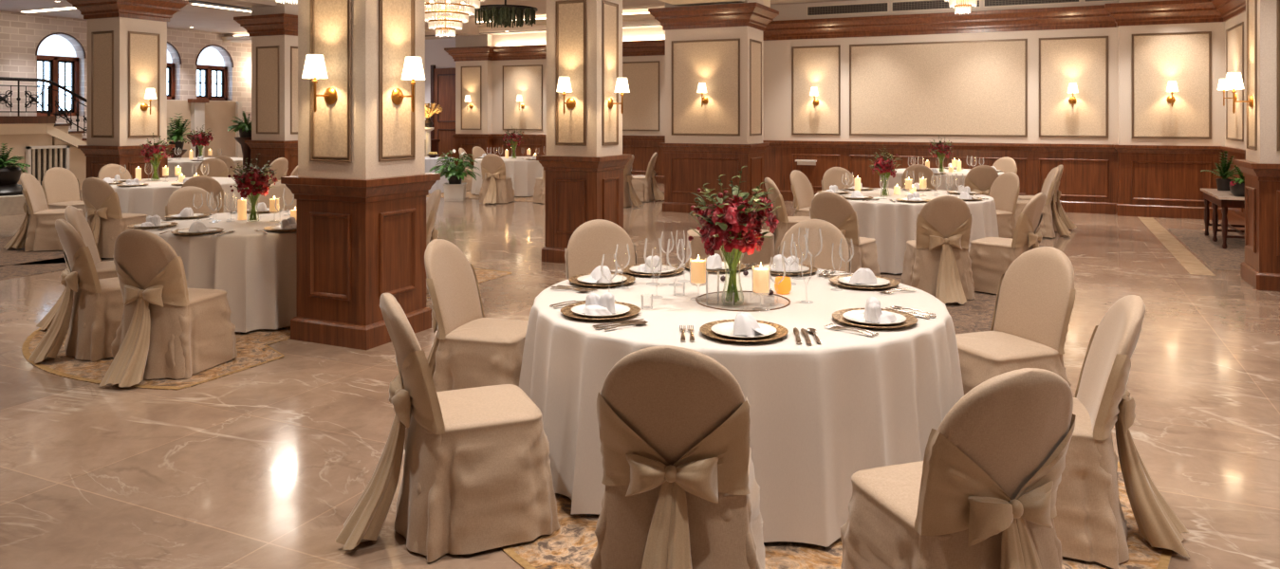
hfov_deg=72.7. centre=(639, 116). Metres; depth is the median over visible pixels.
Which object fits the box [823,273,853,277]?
knife
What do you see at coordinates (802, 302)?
champagne flute
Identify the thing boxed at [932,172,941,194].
water goblet
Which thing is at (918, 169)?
banquet chair
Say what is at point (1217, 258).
carpet
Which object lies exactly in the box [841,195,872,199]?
charger plate
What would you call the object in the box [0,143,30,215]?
planter
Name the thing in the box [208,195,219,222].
wine glass
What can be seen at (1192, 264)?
border strip
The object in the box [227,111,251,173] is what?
palm
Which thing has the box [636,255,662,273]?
folded napkin
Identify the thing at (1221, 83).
wall sconce
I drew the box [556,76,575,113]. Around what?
wall sconce
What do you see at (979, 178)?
banquet chair
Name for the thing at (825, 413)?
tablecloth
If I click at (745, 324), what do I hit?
folded napkin
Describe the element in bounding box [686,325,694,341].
fork
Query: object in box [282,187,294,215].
water goblet
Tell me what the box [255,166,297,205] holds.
banquet chair
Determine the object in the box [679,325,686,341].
fork
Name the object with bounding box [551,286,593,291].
knife
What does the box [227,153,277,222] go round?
flower arrangement
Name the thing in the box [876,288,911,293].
fork
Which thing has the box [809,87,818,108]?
wall sconce
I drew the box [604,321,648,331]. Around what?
spoon
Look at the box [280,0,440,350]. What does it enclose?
column
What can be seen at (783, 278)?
wine glass
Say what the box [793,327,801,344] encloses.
knife
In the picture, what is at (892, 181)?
tablecloth
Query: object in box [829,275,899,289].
charger plate
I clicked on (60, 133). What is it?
trim
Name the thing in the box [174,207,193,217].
folded napkin
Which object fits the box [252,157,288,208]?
banquet chair
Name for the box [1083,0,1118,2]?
air vent
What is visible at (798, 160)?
shelf
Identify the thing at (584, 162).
column
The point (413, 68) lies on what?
wall sconce
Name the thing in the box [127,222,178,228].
charger plate
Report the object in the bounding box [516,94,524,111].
wall sconce
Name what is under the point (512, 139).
flower arrangement
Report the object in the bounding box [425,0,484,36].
crystal chandelier
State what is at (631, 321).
knife
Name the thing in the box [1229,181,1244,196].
bowl
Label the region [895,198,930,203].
charger plate
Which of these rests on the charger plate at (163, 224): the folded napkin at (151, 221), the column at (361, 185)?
the folded napkin at (151, 221)
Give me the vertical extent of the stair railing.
2.324 m
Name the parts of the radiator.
panel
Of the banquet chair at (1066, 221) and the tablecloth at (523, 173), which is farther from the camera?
the tablecloth at (523, 173)
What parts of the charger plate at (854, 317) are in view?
dinner plate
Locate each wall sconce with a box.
[140,88,156,114]
[301,54,337,111]
[390,56,425,112]
[464,95,473,110]
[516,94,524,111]
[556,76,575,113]
[607,77,629,113]
[697,82,708,107]
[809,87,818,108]
[1067,83,1078,107]
[1166,81,1178,107]
[1217,78,1236,106]
[1224,72,1253,113]
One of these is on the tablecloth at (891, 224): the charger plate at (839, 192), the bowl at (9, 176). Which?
the charger plate at (839, 192)
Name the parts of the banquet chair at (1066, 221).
seat, sash, backrest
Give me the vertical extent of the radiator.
0.920 m
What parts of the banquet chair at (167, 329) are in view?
backrest, sash, seat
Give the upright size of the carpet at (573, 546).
0.005 m
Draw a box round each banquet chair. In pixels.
[3,172,85,251]
[28,219,124,363]
[36,205,117,330]
[41,166,86,217]
[81,177,146,258]
[96,164,132,179]
[98,229,237,387]
[165,185,219,219]
[181,175,223,213]
[196,158,228,177]
[214,155,236,177]
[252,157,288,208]
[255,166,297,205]
[258,182,296,210]
[334,293,559,562]
[424,239,528,391]
[426,189,441,294]
[458,148,473,190]
[472,146,486,164]
[479,153,514,204]
[532,170,545,204]
[564,219,636,279]
[590,345,765,568]
[623,154,643,207]
[630,152,664,202]
[686,229,774,264]
[764,177,810,256]
[778,219,851,272]
[790,169,814,216]
[809,191,881,277]
[821,166,854,190]
[840,368,1075,568]
[900,195,975,304]
[901,164,935,189]
[955,246,1075,394]
[964,165,998,195]
[968,192,1046,294]
[987,171,1020,239]
[992,157,1017,173]
[1014,166,1071,238]
[1017,165,1076,231]
[1053,295,1189,568]
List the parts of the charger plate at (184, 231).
dinner plate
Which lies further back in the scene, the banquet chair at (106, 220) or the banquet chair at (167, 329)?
the banquet chair at (106, 220)
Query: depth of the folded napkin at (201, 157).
17.59 m
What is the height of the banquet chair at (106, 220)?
0.944 m
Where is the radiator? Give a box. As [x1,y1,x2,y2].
[25,145,69,185]
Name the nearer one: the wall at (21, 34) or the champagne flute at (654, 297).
the champagne flute at (654, 297)
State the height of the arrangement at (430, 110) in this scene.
1.970 m
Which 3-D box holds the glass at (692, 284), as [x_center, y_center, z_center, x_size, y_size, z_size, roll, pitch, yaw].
[0.286,0.795,4.255,0.084,0.198,0.084,0,0,25]
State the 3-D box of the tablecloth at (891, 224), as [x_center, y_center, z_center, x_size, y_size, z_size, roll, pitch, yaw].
[2.999,1.262,9.938,2.099,0.727,2.110,0,0,-1]
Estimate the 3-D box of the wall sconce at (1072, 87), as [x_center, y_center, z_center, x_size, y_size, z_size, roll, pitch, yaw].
[7.393,-0.365,14.846,0.172,0.410,0.241,0,0,25]
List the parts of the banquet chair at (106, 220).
backrest, sash, seat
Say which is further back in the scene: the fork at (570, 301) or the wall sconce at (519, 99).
the wall sconce at (519, 99)
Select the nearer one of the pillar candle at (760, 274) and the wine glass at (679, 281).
the pillar candle at (760, 274)
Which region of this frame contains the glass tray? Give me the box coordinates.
[695,291,790,311]
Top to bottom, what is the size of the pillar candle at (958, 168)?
0.199 m
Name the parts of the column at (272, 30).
cornice, wainscot panel, wallpaper panel, panel frame, wainscot panel, panel frame, wallpaper panel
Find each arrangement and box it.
[138,132,173,180]
[187,124,213,156]
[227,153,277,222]
[425,102,442,156]
[502,127,524,158]
[687,166,779,305]
[869,144,902,196]
[927,135,953,172]
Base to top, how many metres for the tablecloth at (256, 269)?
0.727 m
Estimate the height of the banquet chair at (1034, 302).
0.944 m
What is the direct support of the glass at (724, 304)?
on the glass tray
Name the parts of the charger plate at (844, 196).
dinner plate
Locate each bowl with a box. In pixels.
[0,166,22,196]
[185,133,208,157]
[426,151,438,157]
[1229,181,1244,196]
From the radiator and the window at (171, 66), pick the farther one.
the window at (171, 66)
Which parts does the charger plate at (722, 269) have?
dinner plate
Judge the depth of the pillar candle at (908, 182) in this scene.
9.74 m
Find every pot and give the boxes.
[168,141,184,149]
[238,128,251,137]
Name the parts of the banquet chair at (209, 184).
backrest, sash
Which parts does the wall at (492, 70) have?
wainscot panel, wallpaper panel, panel frame, wainscot panel, wallpaper panel, panel frame, cornice, molding, wallpaper panel, wainscot panel, panel frame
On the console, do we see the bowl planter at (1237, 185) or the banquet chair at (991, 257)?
the bowl planter at (1237, 185)
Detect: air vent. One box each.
[806,1,889,16]
[890,0,980,12]
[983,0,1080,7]
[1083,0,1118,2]
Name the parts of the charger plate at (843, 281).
dinner plate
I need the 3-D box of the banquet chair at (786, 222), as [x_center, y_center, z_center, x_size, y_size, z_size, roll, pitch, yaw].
[1.675,1.172,10.033,0.858,0.944,0.628,0,0,-6]
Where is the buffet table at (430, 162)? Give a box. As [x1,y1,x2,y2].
[425,156,454,193]
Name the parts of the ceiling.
cove molding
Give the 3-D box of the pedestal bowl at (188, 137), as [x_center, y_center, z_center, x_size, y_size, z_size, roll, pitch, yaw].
[-11.300,1.050,22.200,0.520,1.200,0.520,0,0,25]
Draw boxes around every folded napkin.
[102,177,113,183]
[111,174,120,181]
[126,178,139,185]
[140,215,161,226]
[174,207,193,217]
[187,221,210,232]
[197,155,204,160]
[250,202,266,211]
[279,216,296,229]
[580,292,615,315]
[582,265,612,282]
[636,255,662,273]
[706,253,722,269]
[733,312,771,336]
[771,254,798,271]
[825,185,837,192]
[848,267,877,284]
[850,190,864,198]
[863,296,896,323]
[907,191,921,201]
[912,183,919,188]
[931,167,941,173]
[957,185,971,193]
[959,191,973,199]
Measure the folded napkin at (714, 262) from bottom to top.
0.083 m
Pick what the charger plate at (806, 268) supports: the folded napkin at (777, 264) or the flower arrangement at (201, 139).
the folded napkin at (777, 264)
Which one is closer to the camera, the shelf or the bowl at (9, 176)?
the bowl at (9, 176)
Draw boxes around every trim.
[0,115,55,185]
[46,123,86,190]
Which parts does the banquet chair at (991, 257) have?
seat, sash, backrest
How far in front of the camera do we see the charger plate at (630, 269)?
4.98 m
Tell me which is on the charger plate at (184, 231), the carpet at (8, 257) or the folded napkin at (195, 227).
the folded napkin at (195, 227)
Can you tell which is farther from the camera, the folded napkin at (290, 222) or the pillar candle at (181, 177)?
the pillar candle at (181, 177)
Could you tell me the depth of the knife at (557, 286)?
4.51 m
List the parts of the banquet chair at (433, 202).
sash, backrest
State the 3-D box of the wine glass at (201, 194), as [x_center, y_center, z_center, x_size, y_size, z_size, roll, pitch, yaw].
[-3.820,0.781,7.510,0.082,0.226,0.082,0,0,25]
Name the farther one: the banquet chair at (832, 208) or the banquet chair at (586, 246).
the banquet chair at (832, 208)
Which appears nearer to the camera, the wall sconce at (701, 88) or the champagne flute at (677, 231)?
the champagne flute at (677, 231)
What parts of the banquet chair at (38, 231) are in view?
backrest, sash, seat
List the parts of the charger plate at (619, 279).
dinner plate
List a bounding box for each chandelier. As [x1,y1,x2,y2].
[275,0,297,4]
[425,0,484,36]
[474,0,537,28]
[944,0,977,14]
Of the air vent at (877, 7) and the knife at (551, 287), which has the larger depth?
the air vent at (877, 7)
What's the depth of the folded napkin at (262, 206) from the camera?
8.14 m
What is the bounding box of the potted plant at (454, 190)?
[428,148,481,201]
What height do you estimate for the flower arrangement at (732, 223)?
0.657 m
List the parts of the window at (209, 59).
sash, frame, arch trim, sash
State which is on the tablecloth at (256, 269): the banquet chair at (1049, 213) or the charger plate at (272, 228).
the charger plate at (272, 228)
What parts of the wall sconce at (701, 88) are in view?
lamp shade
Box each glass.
[192,193,203,221]
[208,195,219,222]
[269,197,279,222]
[274,196,285,224]
[600,254,617,301]
[614,244,630,289]
[641,294,652,309]
[660,231,673,253]
[673,281,685,296]
[676,239,691,282]
[689,258,706,300]
[723,291,734,306]
[751,265,770,312]
[769,257,785,306]
[781,241,797,285]
[838,238,853,261]
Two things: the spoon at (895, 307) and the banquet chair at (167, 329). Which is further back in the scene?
the banquet chair at (167, 329)
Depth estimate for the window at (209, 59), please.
25.61 m
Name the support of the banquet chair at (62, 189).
on the carpet at (8, 257)
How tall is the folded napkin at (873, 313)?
0.090 m
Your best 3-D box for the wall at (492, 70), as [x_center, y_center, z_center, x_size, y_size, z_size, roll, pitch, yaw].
[-0.865,-0.400,21.961,9.520,4.100,0.720,0,0,25]
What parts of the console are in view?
leg, leg, leg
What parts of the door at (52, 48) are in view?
sash, arch trim, sash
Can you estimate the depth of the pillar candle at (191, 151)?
18.38 m
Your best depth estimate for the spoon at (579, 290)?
4.45 m
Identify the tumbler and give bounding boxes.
[705,270,719,305]
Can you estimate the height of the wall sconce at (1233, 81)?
0.410 m
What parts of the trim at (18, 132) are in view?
molding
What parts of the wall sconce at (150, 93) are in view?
lamp shade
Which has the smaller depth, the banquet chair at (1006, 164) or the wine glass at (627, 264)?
the wine glass at (627, 264)
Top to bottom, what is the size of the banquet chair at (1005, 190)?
0.944 m
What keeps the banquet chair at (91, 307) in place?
on the carpet at (252, 351)
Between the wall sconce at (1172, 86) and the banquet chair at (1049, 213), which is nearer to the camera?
the banquet chair at (1049, 213)
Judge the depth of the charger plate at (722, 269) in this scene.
5.07 m
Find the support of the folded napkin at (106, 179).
on the charger plate
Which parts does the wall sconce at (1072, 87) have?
lamp shade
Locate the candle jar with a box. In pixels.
[774,276,791,294]
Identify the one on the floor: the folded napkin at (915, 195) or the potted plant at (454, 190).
the potted plant at (454, 190)
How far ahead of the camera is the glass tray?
4.12 m
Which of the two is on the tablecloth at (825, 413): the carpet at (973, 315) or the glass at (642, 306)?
the glass at (642, 306)
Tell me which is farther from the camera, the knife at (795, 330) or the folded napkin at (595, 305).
the folded napkin at (595, 305)
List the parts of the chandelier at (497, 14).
ceiling plate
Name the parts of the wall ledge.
rail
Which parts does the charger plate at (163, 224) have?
dinner plate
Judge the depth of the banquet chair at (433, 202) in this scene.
8.17 m
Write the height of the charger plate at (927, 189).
0.021 m
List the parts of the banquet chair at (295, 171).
backrest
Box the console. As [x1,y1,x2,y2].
[1200,188,1244,248]
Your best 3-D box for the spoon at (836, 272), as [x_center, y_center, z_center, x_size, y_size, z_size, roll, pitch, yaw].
[1.117,0.888,4.914,0.217,0.013,0.044,0,0,-25]
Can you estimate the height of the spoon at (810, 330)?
0.013 m
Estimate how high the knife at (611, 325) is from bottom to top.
0.008 m
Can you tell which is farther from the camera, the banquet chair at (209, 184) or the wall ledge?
the wall ledge
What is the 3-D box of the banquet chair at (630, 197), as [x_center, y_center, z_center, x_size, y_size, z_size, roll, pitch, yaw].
[-0.358,1.172,15.960,0.863,0.944,0.632,0,0,14]
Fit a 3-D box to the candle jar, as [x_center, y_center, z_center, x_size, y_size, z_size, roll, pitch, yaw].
[0.725,0.858,4.415,0.086,0.078,0.086,0,0,25]
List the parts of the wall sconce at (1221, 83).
stem, lamp shade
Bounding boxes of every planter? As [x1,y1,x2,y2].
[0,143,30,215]
[1226,165,1244,196]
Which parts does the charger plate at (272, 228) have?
dinner plate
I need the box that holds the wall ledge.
[795,159,816,165]
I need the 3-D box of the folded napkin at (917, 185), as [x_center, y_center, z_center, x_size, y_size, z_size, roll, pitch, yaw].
[3.361,0.849,10.636,0.151,0.083,0.155,0,0,-43]
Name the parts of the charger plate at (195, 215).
dinner plate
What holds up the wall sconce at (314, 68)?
attached to the column at (361, 185)
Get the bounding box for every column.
[66,0,188,179]
[233,0,297,176]
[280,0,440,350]
[536,0,631,263]
[648,0,779,213]
[1234,0,1279,291]
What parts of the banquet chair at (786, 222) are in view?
backrest, sash, seat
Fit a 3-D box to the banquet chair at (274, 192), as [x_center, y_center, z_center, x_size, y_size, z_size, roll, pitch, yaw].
[-3.797,1.172,9.150,0.632,0.944,0.863,0,0,-16]
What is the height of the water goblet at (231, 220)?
0.243 m
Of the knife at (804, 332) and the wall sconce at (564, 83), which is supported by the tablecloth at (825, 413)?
the knife at (804, 332)
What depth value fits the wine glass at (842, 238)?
4.76 m
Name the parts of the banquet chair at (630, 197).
sash, backrest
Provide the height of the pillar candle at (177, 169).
0.134 m
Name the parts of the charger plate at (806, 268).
dinner plate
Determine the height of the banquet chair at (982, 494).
0.944 m
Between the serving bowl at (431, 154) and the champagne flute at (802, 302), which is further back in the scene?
the serving bowl at (431, 154)
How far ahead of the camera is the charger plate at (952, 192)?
10.04 m
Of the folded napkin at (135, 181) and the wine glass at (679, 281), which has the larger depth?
the folded napkin at (135, 181)
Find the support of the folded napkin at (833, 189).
on the charger plate at (839, 192)
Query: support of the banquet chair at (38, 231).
on the carpet at (8, 257)
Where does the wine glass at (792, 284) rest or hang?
on the tablecloth at (825, 413)
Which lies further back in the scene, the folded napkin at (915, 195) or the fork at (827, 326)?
the folded napkin at (915, 195)
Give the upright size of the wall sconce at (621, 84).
0.410 m
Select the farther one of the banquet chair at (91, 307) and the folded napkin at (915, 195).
the folded napkin at (915, 195)
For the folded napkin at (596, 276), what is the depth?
4.65 m
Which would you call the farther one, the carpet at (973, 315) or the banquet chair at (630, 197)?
the banquet chair at (630, 197)
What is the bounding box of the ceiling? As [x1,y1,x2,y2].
[0,0,853,44]
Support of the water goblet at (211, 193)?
on the tablecloth at (256, 269)
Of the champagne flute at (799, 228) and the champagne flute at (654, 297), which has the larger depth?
the champagne flute at (799, 228)
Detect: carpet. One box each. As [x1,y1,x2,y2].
[0,236,113,265]
[0,257,113,279]
[21,268,511,389]
[426,190,533,202]
[500,462,1171,568]
[880,245,1046,334]
[1168,228,1244,271]
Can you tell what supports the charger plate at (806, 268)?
on the tablecloth at (825, 413)
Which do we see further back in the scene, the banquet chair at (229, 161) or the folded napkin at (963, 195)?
the banquet chair at (229, 161)
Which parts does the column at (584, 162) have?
molding, wainscot panel, panel frame, wallpaper panel, panel frame, wallpaper panel, wainscot panel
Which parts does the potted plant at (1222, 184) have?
pot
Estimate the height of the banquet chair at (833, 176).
0.944 m
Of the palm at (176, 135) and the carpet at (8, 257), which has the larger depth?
the palm at (176, 135)
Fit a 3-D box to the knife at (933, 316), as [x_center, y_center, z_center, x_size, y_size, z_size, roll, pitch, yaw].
[1.229,0.891,3.956,0.247,0.008,0.024,0,0,45]
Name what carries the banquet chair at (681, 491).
on the carpet at (573, 546)
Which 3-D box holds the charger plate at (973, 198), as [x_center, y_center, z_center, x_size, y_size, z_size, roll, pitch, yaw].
[3.495,0.886,9.360,0.364,0.021,0.364,0,0,-40]
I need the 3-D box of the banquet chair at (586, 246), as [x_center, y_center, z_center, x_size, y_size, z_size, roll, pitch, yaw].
[-0.236,1.172,5.692,0.632,0.944,0.863,0,0,-14]
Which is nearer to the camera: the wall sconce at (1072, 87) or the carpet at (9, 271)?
the carpet at (9, 271)
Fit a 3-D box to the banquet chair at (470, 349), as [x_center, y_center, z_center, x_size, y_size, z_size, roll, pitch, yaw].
[-0.933,1.172,4.888,0.834,0.944,0.598,0,0,16]
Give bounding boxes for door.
[35,32,86,116]
[430,64,455,164]
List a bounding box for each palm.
[166,113,192,158]
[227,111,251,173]
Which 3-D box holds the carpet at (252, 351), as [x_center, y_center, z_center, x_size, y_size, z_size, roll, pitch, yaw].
[-3.239,1.647,7.698,2.930,0.005,4.340,0,0,25]
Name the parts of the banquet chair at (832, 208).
backrest, sash, seat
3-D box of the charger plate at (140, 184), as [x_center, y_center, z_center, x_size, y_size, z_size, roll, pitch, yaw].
[-6.557,0.886,11.238,0.364,0.021,0.364,0,0,8]
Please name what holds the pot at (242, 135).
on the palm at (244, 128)
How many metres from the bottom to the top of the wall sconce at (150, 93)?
0.410 m
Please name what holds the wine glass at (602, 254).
on the tablecloth at (825, 413)
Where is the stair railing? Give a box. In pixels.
[0,76,86,132]
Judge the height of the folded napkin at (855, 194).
0.083 m
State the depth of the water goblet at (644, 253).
4.66 m
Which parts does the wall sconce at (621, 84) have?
stem, lamp shade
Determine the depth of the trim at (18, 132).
18.37 m
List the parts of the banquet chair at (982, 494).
seat, sash, backrest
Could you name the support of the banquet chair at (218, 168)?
on the floor
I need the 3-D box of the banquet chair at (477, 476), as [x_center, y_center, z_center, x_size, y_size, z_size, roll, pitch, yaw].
[-0.785,1.172,3.511,0.863,0.944,0.632,0,0,-23]
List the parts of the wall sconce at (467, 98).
lamp shade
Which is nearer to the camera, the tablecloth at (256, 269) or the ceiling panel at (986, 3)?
the tablecloth at (256, 269)
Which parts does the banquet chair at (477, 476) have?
backrest, sash, seat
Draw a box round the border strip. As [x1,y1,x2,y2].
[1138,217,1215,276]
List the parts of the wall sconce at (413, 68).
stem, lamp shade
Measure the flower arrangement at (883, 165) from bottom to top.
0.578 m
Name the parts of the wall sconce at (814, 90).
lamp shade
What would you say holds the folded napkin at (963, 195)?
on the charger plate at (973, 198)
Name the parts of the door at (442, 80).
molding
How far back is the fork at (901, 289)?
4.41 m
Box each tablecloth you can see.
[85,177,251,221]
[133,210,296,333]
[167,157,242,177]
[470,156,543,196]
[519,263,964,547]
[814,188,999,274]
[882,167,1004,190]
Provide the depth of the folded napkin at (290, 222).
6.84 m
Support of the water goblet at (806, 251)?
on the tablecloth at (825, 413)
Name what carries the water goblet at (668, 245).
on the tablecloth at (825, 413)
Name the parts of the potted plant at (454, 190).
planter, pot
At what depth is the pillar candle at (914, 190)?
9.97 m
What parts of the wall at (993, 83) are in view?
wallpaper panel, wainscot panel, panel frame, wallpaper panel, wainscot panel, panel frame, cornice, molding, wallpaper panel, wainscot panel, panel frame, wallpaper panel, wainscot panel, panel frame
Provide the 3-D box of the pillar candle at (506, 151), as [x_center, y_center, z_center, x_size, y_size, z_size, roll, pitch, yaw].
[-2.880,0.797,18.800,0.072,0.199,0.072,0,0,25]
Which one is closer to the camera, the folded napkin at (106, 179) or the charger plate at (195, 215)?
the charger plate at (195, 215)
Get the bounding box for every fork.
[549,300,585,306]
[553,301,578,308]
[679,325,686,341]
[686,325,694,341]
[824,325,873,336]
[828,323,878,334]
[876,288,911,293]
[880,289,916,294]
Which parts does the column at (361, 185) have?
wainscot panel, wallpaper panel, panel frame, molding, wallpaper panel, panel frame, wainscot panel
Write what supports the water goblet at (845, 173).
on the tablecloth at (891, 224)
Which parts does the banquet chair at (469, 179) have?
backrest, seat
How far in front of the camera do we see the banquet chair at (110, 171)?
12.85 m
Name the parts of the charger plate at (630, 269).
dinner plate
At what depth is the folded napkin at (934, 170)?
13.54 m
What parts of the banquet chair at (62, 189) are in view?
sash, backrest, seat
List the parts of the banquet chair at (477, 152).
backrest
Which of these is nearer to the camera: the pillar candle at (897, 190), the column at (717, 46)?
the pillar candle at (897, 190)
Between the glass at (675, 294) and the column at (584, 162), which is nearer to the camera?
the glass at (675, 294)
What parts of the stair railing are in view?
scroll panel, scroll panel, handrail, scroll panel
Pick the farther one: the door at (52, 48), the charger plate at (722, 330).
the door at (52, 48)
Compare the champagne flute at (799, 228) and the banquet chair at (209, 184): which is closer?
the champagne flute at (799, 228)
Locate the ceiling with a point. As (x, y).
(215, 16)
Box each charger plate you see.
[116,183,148,186]
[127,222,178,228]
[164,213,209,219]
[170,227,223,235]
[246,207,282,213]
[263,224,296,231]
[560,301,640,320]
[568,273,635,286]
[621,263,684,276]
[684,260,745,272]
[699,319,788,342]
[754,263,817,275]
[817,190,849,194]
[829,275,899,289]
[832,308,917,328]
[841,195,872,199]
[843,186,872,190]
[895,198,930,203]
[901,187,932,190]
[946,190,981,194]
[956,196,983,201]
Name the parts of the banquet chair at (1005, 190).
sash, backrest, seat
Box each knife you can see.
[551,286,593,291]
[556,285,597,291]
[592,318,644,327]
[594,320,645,329]
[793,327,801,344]
[800,328,812,345]
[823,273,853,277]
[881,308,929,318]
[885,307,936,317]
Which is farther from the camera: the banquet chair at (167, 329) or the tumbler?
the banquet chair at (167, 329)
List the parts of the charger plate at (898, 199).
dinner plate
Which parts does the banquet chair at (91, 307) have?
backrest, sash, seat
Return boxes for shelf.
[795,159,816,162]
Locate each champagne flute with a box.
[206,191,213,220]
[649,249,663,298]
[675,230,686,273]
[797,227,806,265]
[799,252,813,303]
[830,242,842,291]
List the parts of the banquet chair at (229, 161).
backrest, sash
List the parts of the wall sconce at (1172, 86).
lamp shade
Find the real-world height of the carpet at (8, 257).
0.004 m
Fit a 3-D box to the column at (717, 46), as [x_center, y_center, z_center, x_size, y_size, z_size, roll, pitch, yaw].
[1.303,-0.400,15.225,1.940,4.100,1.340,0,0,25]
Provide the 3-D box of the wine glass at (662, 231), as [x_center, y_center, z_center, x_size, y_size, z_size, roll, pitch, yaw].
[0.157,0.781,5.038,0.082,0.226,0.082,0,0,25]
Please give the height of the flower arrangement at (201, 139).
0.730 m
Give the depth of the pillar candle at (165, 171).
11.98 m
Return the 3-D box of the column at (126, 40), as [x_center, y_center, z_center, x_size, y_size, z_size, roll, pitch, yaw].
[-8.067,-0.400,13.678,1.220,4.100,1.220,0,0,25]
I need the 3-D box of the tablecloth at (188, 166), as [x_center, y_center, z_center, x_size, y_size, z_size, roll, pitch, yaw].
[-9.268,1.262,18.282,2.191,0.727,2.208,0,0,25]
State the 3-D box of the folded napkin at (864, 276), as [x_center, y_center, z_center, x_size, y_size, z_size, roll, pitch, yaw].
[1.187,0.849,4.668,0.150,0.083,0.155,0,0,-5]
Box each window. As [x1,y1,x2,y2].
[166,41,181,99]
[195,44,233,100]
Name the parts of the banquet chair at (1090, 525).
seat, sash, backrest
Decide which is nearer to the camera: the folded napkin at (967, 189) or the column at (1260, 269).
the column at (1260, 269)
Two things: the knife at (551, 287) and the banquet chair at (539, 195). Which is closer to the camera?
the knife at (551, 287)
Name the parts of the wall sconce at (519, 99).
lamp shade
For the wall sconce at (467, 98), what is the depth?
23.35 m
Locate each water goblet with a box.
[209,192,222,221]
[223,192,237,222]
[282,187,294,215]
[643,238,662,285]
[666,239,685,286]
[790,234,808,279]
[806,228,822,272]
[845,172,853,193]
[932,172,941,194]
[954,173,964,195]
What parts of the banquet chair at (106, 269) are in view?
backrest, sash, seat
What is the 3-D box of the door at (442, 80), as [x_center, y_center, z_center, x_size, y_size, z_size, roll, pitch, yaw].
[-5.396,0.090,24.524,1.200,3.120,0.100,0,0,25]
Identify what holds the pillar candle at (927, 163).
on the tablecloth at (892, 181)
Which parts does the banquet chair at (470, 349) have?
backrest, sash, seat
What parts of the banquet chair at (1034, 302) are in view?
seat, sash, backrest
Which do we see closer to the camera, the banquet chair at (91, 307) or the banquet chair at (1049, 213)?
the banquet chair at (91, 307)
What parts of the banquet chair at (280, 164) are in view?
sash, backrest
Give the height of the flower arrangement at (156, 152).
0.669 m
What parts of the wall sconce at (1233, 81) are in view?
stem, lamp shade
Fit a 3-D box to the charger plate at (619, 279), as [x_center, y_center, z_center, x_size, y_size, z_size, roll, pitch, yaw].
[-0.205,0.886,4.700,0.364,0.021,0.364,0,0,27]
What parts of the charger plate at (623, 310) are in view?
dinner plate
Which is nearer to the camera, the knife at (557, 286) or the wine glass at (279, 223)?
the knife at (557, 286)
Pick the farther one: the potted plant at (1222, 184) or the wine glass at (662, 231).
the potted plant at (1222, 184)
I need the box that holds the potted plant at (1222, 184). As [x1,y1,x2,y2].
[1200,150,1241,190]
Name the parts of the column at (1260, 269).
wainscot panel, wallpaper panel, panel frame, molding, panel frame, wainscot panel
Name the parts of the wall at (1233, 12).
cornice, wallpaper panel, panel frame, wainscot panel, molding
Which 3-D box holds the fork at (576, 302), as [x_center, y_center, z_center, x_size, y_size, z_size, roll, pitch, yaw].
[-0.314,0.888,4.123,0.222,0.013,0.026,0,0,-34]
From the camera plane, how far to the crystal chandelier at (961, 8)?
13.92 m
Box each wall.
[0,11,251,158]
[425,37,455,119]
[444,26,665,184]
[762,0,1224,220]
[1210,0,1245,230]
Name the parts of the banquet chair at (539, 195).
backrest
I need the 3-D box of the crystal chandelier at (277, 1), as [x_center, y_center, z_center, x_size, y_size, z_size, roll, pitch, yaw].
[-4.585,-1.965,11.349,1.348,0.970,1.348,0,0,25]
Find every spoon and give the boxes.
[550,288,588,292]
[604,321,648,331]
[805,328,821,343]
[821,272,853,276]
[890,306,935,315]
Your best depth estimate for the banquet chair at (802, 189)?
11.24 m
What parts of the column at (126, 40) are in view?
wallpaper panel, wainscot panel, panel frame, cornice, wallpaper panel, panel frame, wainscot panel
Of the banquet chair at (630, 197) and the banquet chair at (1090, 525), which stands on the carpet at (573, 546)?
the banquet chair at (1090, 525)
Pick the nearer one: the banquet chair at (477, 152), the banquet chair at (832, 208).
the banquet chair at (832, 208)
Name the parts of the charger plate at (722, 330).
dinner plate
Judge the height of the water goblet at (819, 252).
0.243 m
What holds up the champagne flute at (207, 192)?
on the tablecloth at (256, 269)
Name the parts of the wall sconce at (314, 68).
lamp shade, stem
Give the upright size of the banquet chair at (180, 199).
0.944 m
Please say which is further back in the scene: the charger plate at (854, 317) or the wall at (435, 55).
the wall at (435, 55)
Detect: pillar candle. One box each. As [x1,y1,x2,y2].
[135,166,141,180]
[162,166,168,175]
[175,166,181,175]
[178,173,185,182]
[189,149,193,159]
[237,198,246,220]
[269,197,278,211]
[290,208,296,219]
[504,149,508,158]
[690,257,705,283]
[753,264,768,293]
[854,177,860,191]
[893,184,900,194]
[905,177,911,188]
[909,185,916,193]
[919,177,926,188]
[925,159,929,167]
[948,165,953,172]
[951,160,956,166]
[956,161,961,171]
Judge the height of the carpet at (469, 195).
0.004 m
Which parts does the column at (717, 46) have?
wainscot panel, wallpaper panel, panel frame, cornice, molding, panel frame, wallpaper panel, wainscot panel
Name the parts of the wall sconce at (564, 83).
stem, lamp shade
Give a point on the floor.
(265, 466)
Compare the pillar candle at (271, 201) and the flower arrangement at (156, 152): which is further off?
the flower arrangement at (156, 152)
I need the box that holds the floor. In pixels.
[0,183,1279,568]
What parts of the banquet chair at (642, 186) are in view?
seat, sash, backrest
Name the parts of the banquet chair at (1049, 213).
seat, sash, backrest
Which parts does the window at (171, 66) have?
sash, frame, arch trim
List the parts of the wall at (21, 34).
panel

